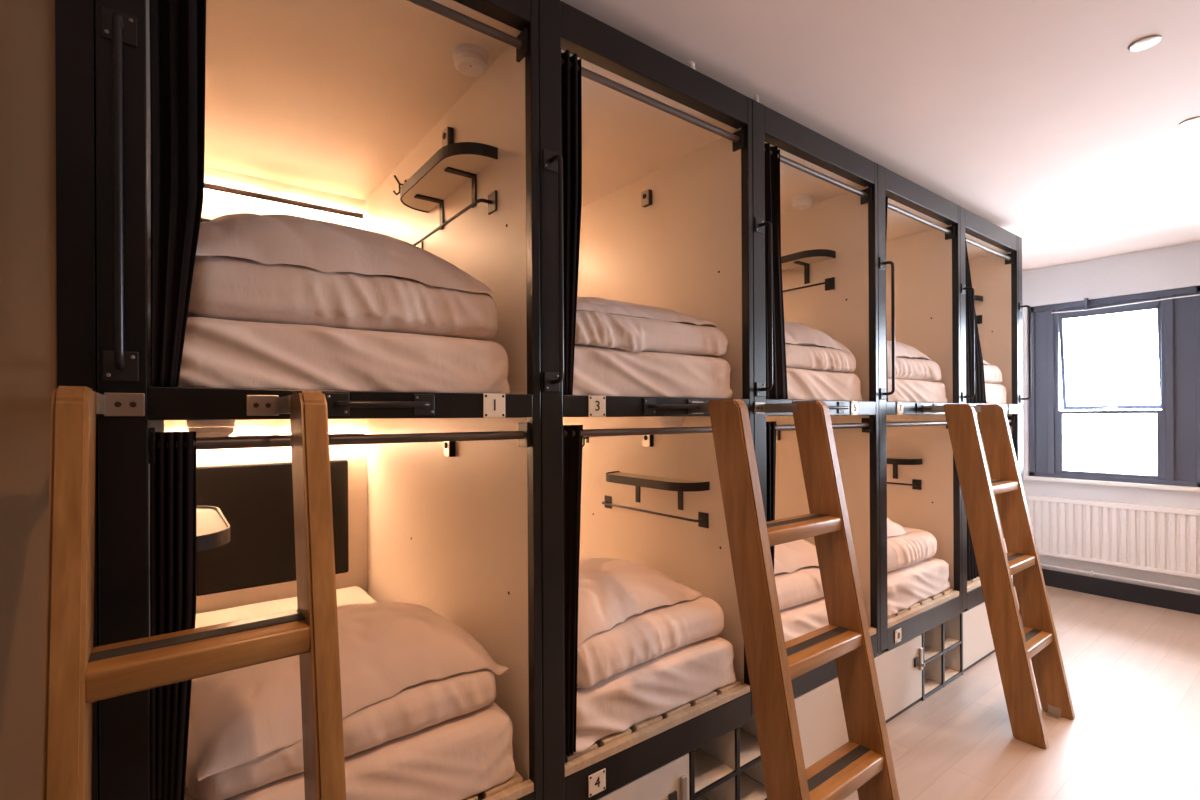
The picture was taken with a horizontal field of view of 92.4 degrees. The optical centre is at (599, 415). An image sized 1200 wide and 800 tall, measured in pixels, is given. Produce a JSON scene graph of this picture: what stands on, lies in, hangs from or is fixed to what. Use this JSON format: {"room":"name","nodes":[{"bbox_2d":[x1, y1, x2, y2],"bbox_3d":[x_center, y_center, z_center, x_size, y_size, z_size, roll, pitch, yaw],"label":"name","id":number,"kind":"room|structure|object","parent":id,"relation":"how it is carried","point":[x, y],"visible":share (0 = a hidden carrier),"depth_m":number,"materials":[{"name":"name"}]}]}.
{"room":"dormitory","nodes":[
{"label":"dormitory","id":0,"kind":"room"},
{"bbox_2d":[0,0,56,799],"bbox_3d":[-1.710,0.145,0.789,1.427,3.217,0.116,0,0,-37],"label":"wall","id":1,"kind":"structure","parent":0,"point":[28,265],"depth_m":1.15,"materials":[{"name":"beige paint"}]},
{"bbox_2d":[560,0,1199,270],"bbox_3d":[1.541,-1.532,2.599,8.810,0.100,5.170,0,0,-37],"label":"ceiling","id":2,"kind":"structure","parent":0,"point":[1037,119],"depth_m":2.62,"materials":[{"name":"paint"}]},
{"bbox_2d":[1127,35,1161,50],"bbox_3d":[2.170,-1.482,2.292,0.100,0.006,0.100,0,0,-37],"label":"recessed light","id":3,"kind":"object","parent":2,"relation":"in","point":[1143,43],"visible":1,"depth_m":2.29,"materials":[{"name":"metal"}]},
{"bbox_2d":[1179,116,1199,125],"bbox_3d":[2.999,-1.486,2.908,0.100,0.006,0.100,0,0,-37],"label":"recessed light","id":4,"kind":"object","parent":2,"relation":"in","point":[1195,120],"visible":1,"depth_m":2.91,"materials":[{"name":"metal"}]},
{"bbox_2d":[702,585,1199,799],"bbox_3d":[1.559,1.786,2.599,8.810,0.100,5.170,0,0,-37],"label":"floor","id":5,"kind":"structure","parent":0,"point":[1132,669],"depth_m":3.21,"materials":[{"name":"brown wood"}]},
{"bbox_2d":[55,0,98,799],"bbox_3d":[-1.094,0.185,1.206,0.059,3.129,0.044,0,0,-37],"label":"filler panel","id":6,"kind":"object","parent":5,"relation":"on","point":[74,19],"visible":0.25,"depth_m":1.19,"materials":[{"name":"black metal"}]},
{"bbox_2d":[42,386,345,799],"bbox_3d":[-0.725,0.848,1.066,0.426,1.800,0.619,0,0,-37],"label":"wooden ladder","id":7,"kind":"object","parent":5,"relation":"on","point":[78,674],"visible":1,"depth_m":1.03,"materials":[{"name":"brown wood"}]},
{"bbox_2d":[597,731,688,799],"bbox_3d":[-0.030,1.542,2.288,0.603,0.405,0.547,0,0,-37],"label":"locker","id":8,"kind":"object","parent":5,"relation":"on","point":[670,781],"visible":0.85,"depth_m":2.19,"materials":[{"name":"beige laminate"}]},
{"bbox_2d":[538,0,754,799],"bbox_3d":[-0.329,-0.024,2.946,1.085,2.719,2.028,0,0,-37],"label":"bunk bed","id":9,"kind":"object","parent":8,"relation":"on","point":[667,206],"depth_m":2.56,"materials":[{"name":"beige wood"}]},
{"bbox_2d":[561,50,581,394],"bbox_3d":[-0.104,-0.655,1.969,0.041,1.170,0.104,0,0,43],"label":"curtain","id":10,"kind":"object","parent":9,"relation":"attached to","point":[571,79],"visible":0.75,"depth_m":1.96,"materials":[{"name":"black fabric"}]},
{"bbox_2d":[563,425,582,757],"bbox_3d":[-0.094,0.589,1.970,0.108,1.112,0.046,0,0,-37],"label":"curtain","id":11,"kind":"object","parent":9,"relation":"attached to","point":[572,445],"visible":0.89,"depth_m":1.96,"materials":[{"name":"black fabric"}]},
{"bbox_2d":[641,189,651,206],"bbox_3d":[0.242,-1.135,3.006,0.034,0.076,0.058,0,0,-37],"label":"socket","id":12,"kind":"object","parent":9,"relation":"attached to","point":[646,195],"depth_m":2.99,"materials":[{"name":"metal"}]},
{"bbox_2d":[642,435,653,446],"bbox_3d":[0.249,0.125,3.006,0.034,0.076,0.058,0,0,-37],"label":"socket","id":13,"kind":"object","parent":9,"relation":"attached to","point":[648,440],"depth_m":2.99,"materials":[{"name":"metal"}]},
{"bbox_2d":[573,345,731,397],"bbox_3d":[-0.313,-0.154,2.965,0.900,0.192,1.834,0,0,-37],"label":"mattress","id":14,"kind":"object","parent":9,"relation":"on","point":[598,371],"visible":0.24,"depth_m":2.21,"materials":[{"name":"beige fabric"}]},
{"bbox_2d":[575,310,727,356],"bbox_3d":[0.015,-0.315,2.521,0.894,0.151,0.744,0,0,-37],"label":"duvet","id":15,"kind":"object","parent":14,"relation":"on","point":[593,328],"visible":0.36,"depth_m":2.21,"materials":[{"name":"beige fabric"}]},
{"bbox_2d":[577,297,718,326],"bbox_3d":[0.039,-0.429,2.476,0.806,0.120,0.545,0,0,-38],"label":"pillow","id":16,"kind":"object","parent":15,"relation":"on","point":[598,304],"visible":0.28,"depth_m":2.29,"materials":[{"name":"beige fabric"}]},
{"bbox_2d":[609,472,697,482],"bbox_3d":[0.247,0.332,2.910,0.155,0.030,0.660,0,0,-37],"label":"shelf","id":17,"kind":"object","parent":9,"relation":"attached to","point":[614,477],"depth_m":2.91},
{"bbox_2d":[573,636,735,753],"bbox_3d":[-0.299,1.074,2.954,0.903,0.194,1.839,0,0,-37],"label":"mattress","id":18,"kind":"object","parent":9,"relation":"on","point":[668,681],"visible":0.27,"depth_m":2.21,"materials":[{"name":"beige fabric"}]},
{"bbox_2d":[577,596,723,687],"bbox_3d":[0.019,0.890,2.531,0.868,0.177,0.728,0,0,-39],"label":"duvet","id":19,"kind":"object","parent":18,"relation":"on","point":[652,633],"visible":0.32,"depth_m":2.24,"materials":[{"name":"beige fabric"}]},
{"bbox_2d":[578,558,701,647],"bbox_3d":[-0.029,0.740,2.482,0.786,0.221,0.579,0,0,-44],"label":"pillow","id":20,"kind":"object","parent":19,"relation":"on","point":[611,590],"visible":0.57,"depth_m":2.34,"materials":[{"name":"beige fabric"}]},
{"bbox_2d":[658,416,684,426],"bbox_3d":[0.336,0.030,2.702,0.122,0.054,0.122,0,0,-37],"label":"smoke detector","id":21,"kind":"object","parent":9,"relation":"attached to","point":[664,421],"visible":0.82,"depth_m":2.65,"materials":[{"name":"white plastic"}]},
{"bbox_2d":[685,61,694,68],"bbox_3d":[0.363,-1.407,2.324,0.044,0.040,0.044,0,0,-37],"label":"cap","id":22,"kind":"object","parent":9,"relation":"on","point":[691,64],"visible":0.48,"depth_m":2.31,"materials":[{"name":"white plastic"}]},
{"bbox_2d":[662,715,766,799],"bbox_3d":[0.458,1.538,2.626,0.580,0.408,0.439,0,0,-37],"label":"cubby unit","id":23,"kind":"object","parent":5,"relation":"on","point":[716,767],"visible":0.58,"depth_m":2.51,"materials":[{"name":"beige laminate"}]},
{"bbox_2d":[695,796,706,799],"bbox_3d":[0.349,1.728,2.540,0.255,0.012,0.413,0,0,-37],"label":"shelf","id":24,"kind":"object","parent":23,"relation":"attached to","point":[701,797],"depth_m":2.58,"materials":[{"name":"beige laminate"}]},
{"bbox_2d":[694,748,733,792],"bbox_3d":[0.348,1.521,2.540,0.255,0.012,0.413,0,0,-37],"label":"shelf","id":25,"kind":"object","parent":23,"relation":"attached to","point":[711,770],"depth_m":2.45,"materials":[{"name":"beige laminate"}]},
{"bbox_2d":[740,729,760,766],"bbox_3d":[0.571,1.520,2.708,0.255,0.012,0.413,0,0,-37],"label":"shelf","id":26,"kind":"object","parent":23,"relation":"attached to","point":[750,755],"depth_m":2.61,"materials":[{"name":"beige laminate"}]},
{"bbox_2d":[740,772,766,799],"bbox_3d":[0.572,1.727,2.708,0.255,0.012,0.413,0,0,-37],"label":"shelf","id":27,"kind":"object","parent":23,"relation":"attached to","point":[750,789],"depth_m":2.65,"materials":[{"name":"beige laminate"}]},
{"bbox_2d":[691,399,899,799],"bbox_3d":[0.738,0.840,2.175,0.572,1.800,0.619,0,0,-37],"label":"wooden ladder","id":28,"kind":"object","parent":5,"relation":"on","point":[863,764],"visible":0.93,"depth_m":2.08,"materials":[{"name":"brown wood"}]},
{"bbox_2d":[742,634,924,785],"bbox_3d":[1.241,1.535,3.252,1.423,0.405,0.547,0,0,-37],"label":"locker","id":29,"kind":"object","parent":5,"relation":"on","point":[819,711],"visible":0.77,"depth_m":2.95,"materials":[{"name":"beige laminate"}]},
{"bbox_2d":[752,99,879,698],"bbox_3d":[0.537,-0.029,3.603,1.085,2.719,2.028,0,0,-37],"label":"bunk bed","id":30,"kind":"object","parent":29,"relation":"on","point":[829,248],"depth_m":3.21,"materials":[{"name":"beige wood"}]},
{"bbox_2d":[766,421,775,569],"bbox_3d":[0.780,0.584,2.632,0.118,1.112,0.042,0,0,-37],"label":"curtain","id":31,"kind":"object","parent":30,"relation":"attached to","point":[770,434],"visible":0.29,"depth_m":2.62,"materials":[{"name":"black fabric"}]},
{"bbox_2d":[764,143,787,398],"bbox_3d":[0.797,-0.660,2.651,0.184,1.170,0.043,0,0,-37],"label":"curtain","id":32,"kind":"object","parent":30,"relation":"attached to","point":[779,390],"visible":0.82,"depth_m":2.66,"materials":[{"name":"black fabric"}]},
{"bbox_2d":[776,431,779,439],"bbox_3d":[1.115,0.120,3.663,0.034,0.076,0.058,0,0,-37],"label":"socket","id":33,"kind":"object","parent":30,"relation":"attached to","point":[777,432],"depth_m":3.64,"materials":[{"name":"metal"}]},
{"bbox_2d":[791,194,813,209],"bbox_3d":[1.185,-1.244,3.363,0.122,0.054,0.122,0,0,-37],"label":"smoke detector","id":34,"kind":"object","parent":30,"relation":"attached to","point":[805,201],"visible":1,"depth_m":3.32,"materials":[{"name":"white plastic"}]},
{"bbox_2d":[780,597,828,641],"bbox_3d":[0.568,1.064,3.611,0.901,0.204,1.833,0,0,-37],"label":"mattress","id":35,"kind":"object","parent":30,"relation":"on","point":[798,620],"visible":0.07,"depth_m":2.83,"materials":[{"name":"beige fabric"}]},
{"bbox_2d":[774,566,823,609],"bbox_3d":[0.869,0.874,3.200,0.863,0.178,0.763,0,0,-37],"label":"duvet","id":36,"kind":"object","parent":35,"relation":"on","point":[802,585],"visible":0.15,"depth_m":2.86,"materials":[{"name":"beige fabric"}]},
{"bbox_2d":[774,539,818,573],"bbox_3d":[0.844,0.729,3.120,0.766,0.202,0.564,0,0,-33],"label":"pillow","id":37,"kind":"object","parent":36,"relation":"on","point":[789,557],"visible":0.16,"depth_m":2.95,"materials":[{"name":"beige fabric"}]},
{"bbox_2d":[782,256,831,269],"bbox_3d":[1.107,-0.933,3.567,0.155,0.030,0.660,0,0,-37],"label":"shelf","id":38,"kind":"object","parent":30,"relation":"attached to","point":[788,262],"depth_m":3.43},
{"bbox_2d":[781,368,861,400],"bbox_3d":[0.554,-0.147,3.620,0.901,0.169,1.837,0,0,-37],"label":"mattress","id":39,"kind":"object","parent":30,"relation":"on","point":[802,384],"visible":0.11,"depth_m":2.93,"materials":[{"name":"beige fabric"}]},
{"bbox_2d":[785,344,855,372],"bbox_3d":[0.870,-0.296,3.191,0.856,0.134,0.759,0,0,-37],"label":"duvet","id":40,"kind":"object","parent":39,"relation":"on","point":[797,356],"visible":0.2,"depth_m":2.92,"materials":[{"name":"beige fabric"}]},
{"bbox_2d":[784,322,852,354],"bbox_3d":[0.888,-0.425,3.134,0.826,0.197,0.563,0,0,-35],"label":"pillow","id":41,"kind":"object","parent":40,"relation":"on","point":[795,333],"visible":0.17,"depth_m":2.99,"materials":[{"name":"beige fabric"}]},
{"bbox_2d":[877,164,961,651],"bbox_3d":[1.403,-0.033,4.260,1.085,2.719,2.028,0,0,-37],"label":"bunk bed","id":42,"kind":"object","parent":29,"relation":"on","point":[919,261],"depth_m":3.88,"materials":[{"name":"beige wood"}]},
{"bbox_2d":[885,196,887,400],"bbox_3d":[1.623,-0.665,3.272,0.084,1.170,0.042,0,0,-37],"label":"curtain","id":43,"kind":"object","parent":42,"relation":"attached to","point":[886,197],"visible":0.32,"depth_m":3.25,"materials":[{"name":"black fabric"}]},
{"bbox_2d":[886,378,946,402],"bbox_3d":[1.418,-0.145,4.279,0.898,0.154,1.833,0,0,-37],"label":"mattress","id":44,"kind":"object","parent":42,"relation":"on","point":[906,390],"visible":0.13,"depth_m":3.55,"materials":[{"name":"beige fabric"}]},
{"bbox_2d":[887,357,940,381],"bbox_3d":[1.736,-0.295,3.848,0.800,0.151,0.752,0,0,-37],"label":"duvet","id":45,"kind":"object","parent":44,"relation":"on","point":[910,369],"visible":0.2,"depth_m":3.60,"materials":[{"name":"beige fabric"}]},
{"bbox_2d":[887,340,932,360],"bbox_3d":[1.743,-0.416,3.795,0.803,0.192,0.566,0,0,-40],"label":"pillow","id":46,"kind":"object","parent":45,"relation":"on","point":[902,350],"visible":0.12,"depth_m":3.66,"materials":[{"name":"beige fabric"}]},
{"bbox_2d":[887,557,949,616],"bbox_3d":[1.434,1.059,4.268,0.898,0.204,1.838,0,0,-37],"label":"mattress","id":47,"kind":"object","parent":42,"relation":"on","point":[908,585],"visible":0.18,"depth_m":3.54,"materials":[{"name":"beige fabric"}]},
{"bbox_2d":[887,527,936,571],"bbox_3d":[1.744,0.860,3.859,0.821,0.196,0.744,0,0,-37],"label":"duvet","id":48,"kind":"object","parent":47,"relation":"on","point":[918,545],"visible":0.25,"depth_m":3.57,"materials":[{"name":"beige fabric"}]},
{"bbox_2d":[887,518,911,536],"bbox_3d":[1.617,0.701,3.764,0.657,0.205,0.564,0,0,-41],"label":"pillow","id":49,"kind":"object","parent":48,"relation":"on","point":[893,529],"visible":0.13,"depth_m":3.66,"materials":[{"name":"beige fabric"}]},
{"bbox_2d":[921,613,962,700],"bbox_3d":[2.060,1.529,3.840,0.590,0.408,0.439,0,0,-37],"label":"cubby unit","id":50,"kind":"object","parent":5,"relation":"on","point":[942,645],"visible":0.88,"depth_m":3.72,"materials":[{"name":"beige laminate"}]},
{"bbox_2d":[924,678,939,693],"bbox_3d":[1.949,1.719,3.753,0.260,0.012,0.413,0,0,-37],"label":"shelf","id":51,"kind":"object","parent":50,"relation":"attached to","point":[931,687],"depth_m":3.65,"materials":[{"name":"beige laminate"}]},
{"bbox_2d":[924,646,940,660],"bbox_3d":[1.948,1.512,3.753,0.260,0.012,0.413,0,0,-37],"label":"shelf","id":52,"kind":"object","parent":50,"relation":"attached to","point":[931,653],"depth_m":3.65,"materials":[{"name":"beige laminate"}]},
{"bbox_2d":[925,667,958,683],"bbox_3d":[2.175,1.718,3.925,0.260,0.012,0.413,0,0,-37],"label":"shelf","id":53,"kind":"object","parent":50,"relation":"attached to","point":[950,674],"depth_m":3.77,"materials":[{"name":"beige laminate"}]},
{"bbox_2d":[944,636,958,648],"bbox_3d":[2.174,1.511,3.925,0.260,0.012,0.413,0,0,-37],"label":"shelf","id":54,"kind":"object","parent":50,"relation":"attached to","point":[951,642],"depth_m":3.82,"materials":[{"name":"beige laminate"}]},
{"bbox_2d":[947,587,1018,671],"bbox_3d":[2.696,1.527,4.375,1.068,0.405,0.516,0,0,-37],"label":"locker","id":55,"kind":"object","parent":5,"relation":"on","point":[978,644],"visible":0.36,"depth_m":3.99,"materials":[{"name":"beige laminate"}]},
{"bbox_2d":[960,206,1018,610],"bbox_3d":[2.270,-0.038,4.917,1.085,2.719,2.028,0,0,-37],"label":"bunk bed","id":56,"kind":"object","parent":55,"relation":"on","point":[992,250],"depth_m":4.49,"materials":[{"name":"black metal"}]},
{"bbox_2d":[967,418,980,580],"bbox_3d":[2.588,0.574,4.004,0.319,1.112,0.044,0,0,-37],"label":"curtain","id":57,"kind":"object","parent":56,"relation":"attached to","point":[972,570],"visible":0.16,"depth_m":3.96,"materials":[{"name":"black fabric"}]},
{"bbox_2d":[965,236,985,402],"bbox_3d":[2.606,-0.671,4.023,0.381,1.171,0.044,0,0,-37],"label":"curtain","id":58,"kind":"object","parent":56,"relation":"attached to","point":[980,394],"visible":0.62,"depth_m":3.97,"materials":[{"name":"black fabric"}]},
{"bbox_2d":[976,383,1006,403],"bbox_3d":[2.286,-0.157,4.933,0.899,0.170,1.840,0,0,-37],"label":"mattress","id":59,"kind":"object","parent":56,"relation":"on","point":[995,393],"visible":0.06,"depth_m":4.33,"materials":[{"name":"beige fabric"}]},
{"bbox_2d":[984,365,1001,383],"bbox_3d":[2.603,-0.315,4.507,0.783,0.150,0.747,0,0,-37],"label":"duvet","id":60,"kind":"object","parent":59,"relation":"on","point":[992,373],"visible":0.06,"depth_m":4.33,"materials":[{"name":"beige fabric"}]},
{"bbox_2d":[923,404,1075,749],"bbox_3d":[2.320,0.831,3.374,0.517,1.800,0.619,0,0,-37],"label":"wooden ladder","id":61,"kind":"object","parent":5,"relation":"on","point":[1014,645],"visible":0.92,"depth_m":3.27,"materials":[{"name":"brown wood"}]},
{"bbox_2d":[1018,236,1030,627],"bbox_3d":[2.747,0.164,5.259,0.084,3.129,1.998,0,0,-37],"label":"end post","id":62,"kind":"object","parent":5,"relation":"on","point":[1020,304],"visible":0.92,"depth_m":4.51,"materials":[{"name":"black metal"}]},
{"bbox_3d":[-0.743,1.546,1.767,1.161,0.405,0.516,0,0,-37],"label":"locker","id":63,"kind":"object","parent":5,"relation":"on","visible":0},
{"bbox_2d":[95,0,542,799],"bbox_3d":[-1.195,-0.019,2.289,1.085,2.719,2.028,0,0,-37],"label":"bunk bed","id":64,"kind":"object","parent":63,"relation":"on","point":[360,114],"depth_m":2.02,"materials":[{"name":"black metal"}]},
{"bbox_2d":[150,431,195,799],"bbox_3d":[-0.967,0.593,1.305,0.090,1.112,0.044,0,0,-37],"label":"curtain","id":65,"kind":"object","parent":64,"relation":"attached to","point":[173,473],"visible":0.85,"depth_m":1.29,"materials":[{"name":"black fabric"}]},
{"bbox_2d":[149,0,205,386],"bbox_3d":[-0.966,-0.651,1.315,0.038,1.170,0.110,0,0,44],"label":"curtain","id":66,"kind":"object","parent":64,"relation":"attached to","point":[177,28],"visible":1,"depth_m":1.30,"materials":[{"name":"black fabric"}]},
{"bbox_2d":[187,420,234,436],"bbox_3d":[-1.177,0.038,1.743,0.122,0.054,0.122,0,0,-37],"label":"smoke detector","id":67,"kind":"object","parent":64,"relation":"attached to","point":[203,428],"visible":0.91,"depth_m":1.70,"materials":[{"name":"white plastic"}]},
{"bbox_2d":[196,508,226,535],"bbox_3d":[-1.252,0.340,1.773,0.145,0.030,0.660,0,0,-37],"label":"shelf","id":68,"kind":"object","parent":64,"relation":"attached to","point":[209,521],"depth_m":1.74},
{"bbox_2d":[166,317,509,393],"bbox_3d":[-1.179,-0.147,2.308,0.899,0.186,1.832,0,0,-37],"label":"mattress","id":69,"kind":"object","parent":64,"relation":"on","point":[217,353],"visible":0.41,"depth_m":1.53,"materials":[{"name":"beige fabric"}]},
{"bbox_2d":[187,255,497,340],"bbox_3d":[-0.865,-0.328,1.886,0.864,0.180,0.730,0,0,-37],"label":"duvet","id":70,"kind":"object","parent":69,"relation":"on","point":[223,287],"visible":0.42,"depth_m":1.55,"materials":[{"name":"beige fabric"}]},
{"bbox_2d":[196,213,494,293],"bbox_3d":[-0.847,-0.481,1.798,0.856,0.207,0.571,0,0,-39],"label":"pillow","id":71,"kind":"object","parent":70,"relation":"on","point":[323,246],"visible":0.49,"depth_m":1.56,"materials":[{"name":"beige fabric"}]},
{"bbox_2d":[184,586,514,799],"bbox_3d":[-1.164,1.066,2.295,0.899,0.219,1.838,0,0,-37],"label":"mattress","id":72,"kind":"object","parent":64,"relation":"on","point":[461,757],"visible":0.24,"depth_m":1.72,"materials":[{"name":"beige fabric"}]},
{"bbox_2d":[185,668,495,799],"bbox_3d":[-0.864,0.887,1.887,0.858,0.140,0.748,0,0,-38],"label":"duvet","id":73,"kind":"object","parent":72,"relation":"on","point":[419,706],"visible":0.27,"depth_m":1.62,"materials":[{"name":"beige fabric"}]},
{"bbox_2d":[190,602,507,781],"bbox_3d":[-0.833,0.749,1.856,0.856,0.224,0.636,0,0,-42],"label":"pillow","id":74,"kind":"object","parent":73,"relation":"on","point":[240,716],"visible":0.71,"depth_m":1.63,"materials":[{"name":"beige fabric"}]},
{"bbox_2d":[442,126,453,146],"bbox_3d":[-0.624,-1.131,2.349,0.034,0.076,0.058,0,0,-37],"label":"socket","id":75,"kind":"object","parent":64,"relation":"attached to","point":[448,133],"depth_m":2.33,"materials":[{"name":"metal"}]},
{"bbox_2d":[402,154,495,211],"bbox_3d":[-0.626,-0.924,2.253,0.155,0.030,0.660,0,0,-37],"label":"shelf","id":76,"kind":"object","parent":64,"relation":"attached to","point":[443,176],"depth_m":2.21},
{"bbox_2d":[444,441,454,456],"bbox_3d":[-0.617,0.129,2.349,0.034,0.076,0.058,0,0,-37],"label":"socket","id":77,"kind":"object","parent":64,"relation":"attached to","point":[449,447],"depth_m":2.33,"materials":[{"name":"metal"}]},
{"bbox_2d":[453,43,488,76],"bbox_3d":[-0.452,-1.234,2.010,0.122,0.054,0.122,0,0,-37],"label":"smoke detector","id":78,"kind":"object","parent":64,"relation":"attached to","point":[472,60],"visible":1,"depth_m":1.98,"materials":[{"name":"white plastic"}]},
{"bbox_2d":[1022,241,1199,594],"bbox_3d":[5.491,0.105,4.709,0.220,3.217,3.770,0,0,-37],"label":"wall","id":79,"kind":"structure","parent":0,"point":[1176,266],"depth_m":5.43,"materials":[{"name":"white paint"}]},
{"bbox_2d":[1023,476,1199,491],"bbox_3d":[5.436,0.637,4.603,0.100,0.034,3.670,0,0,-37],"label":"trim","id":80,"kind":"structure","parent":79,"relation":"attached to","point":[1067,480],"depth_m":5.36,"materials":[{"name":"white wood"}]},
{"bbox_2d":[1027,495,1199,578],"bbox_3d":[4.939,1.102,5.178,0.099,0.580,1.800,0,0,-37],"label":"radiator","id":81,"kind":"object","parent":79,"relation":"attached to","point":[1166,540],"visible":0.84,"depth_m":5.31,"materials":[{"name":"white metal"}]},
{"bbox_2d":[1027,495,1199,515],"bbox_3d":[4.926,0.834,5.169,0.070,0.045,1.800,0,0,-37],"label":"grille","id":82,"kind":"object","parent":81,"relation":"attached to","point":[1056,501],"depth_m":5.34,"materials":[{"name":"white metal"}]},
{"bbox_2d":[1028,286,1199,486],"bbox_3d":[4.901,-0.248,5.514,0.206,1.750,1.264,0,0,-37],"label":"window","id":83,"kind":"structure","parent":79,"relation":"in","point":[1178,319],"depth_m":5.24,"materials":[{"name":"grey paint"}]},
{"bbox_2d":[1041,564,1199,592],"bbox_3d":[5.419,1.461,4.586,0.053,0.136,3.630,0,0,-37],"label":"pipe","id":84,"kind":"object","parent":79,"relation":"attached to","point":[1091,573],"visible":0.89,"depth_m":5.33,"materials":[{"name":"white metal"}]},
{"bbox_2d":[1042,568,1199,614],"bbox_3d":[5.434,1.632,4.598,0.018,0.165,3.670,0,0,-37],"label":"baseboard","id":85,"kind":"structure","parent":79,"relation":"attached to","point":[1168,599],"depth_m":5.33,"materials":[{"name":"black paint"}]},
{"bbox_2d":[1052,294,1199,312],"bbox_3d":[4.886,-1.073,5.279,0.045,0.120,1.200,0,0,-37],"label":"curtain rod","id":86,"kind":"object","parent":79,"relation":"attached to","point":[1085,299],"visible":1,"depth_m":5.41,"materials":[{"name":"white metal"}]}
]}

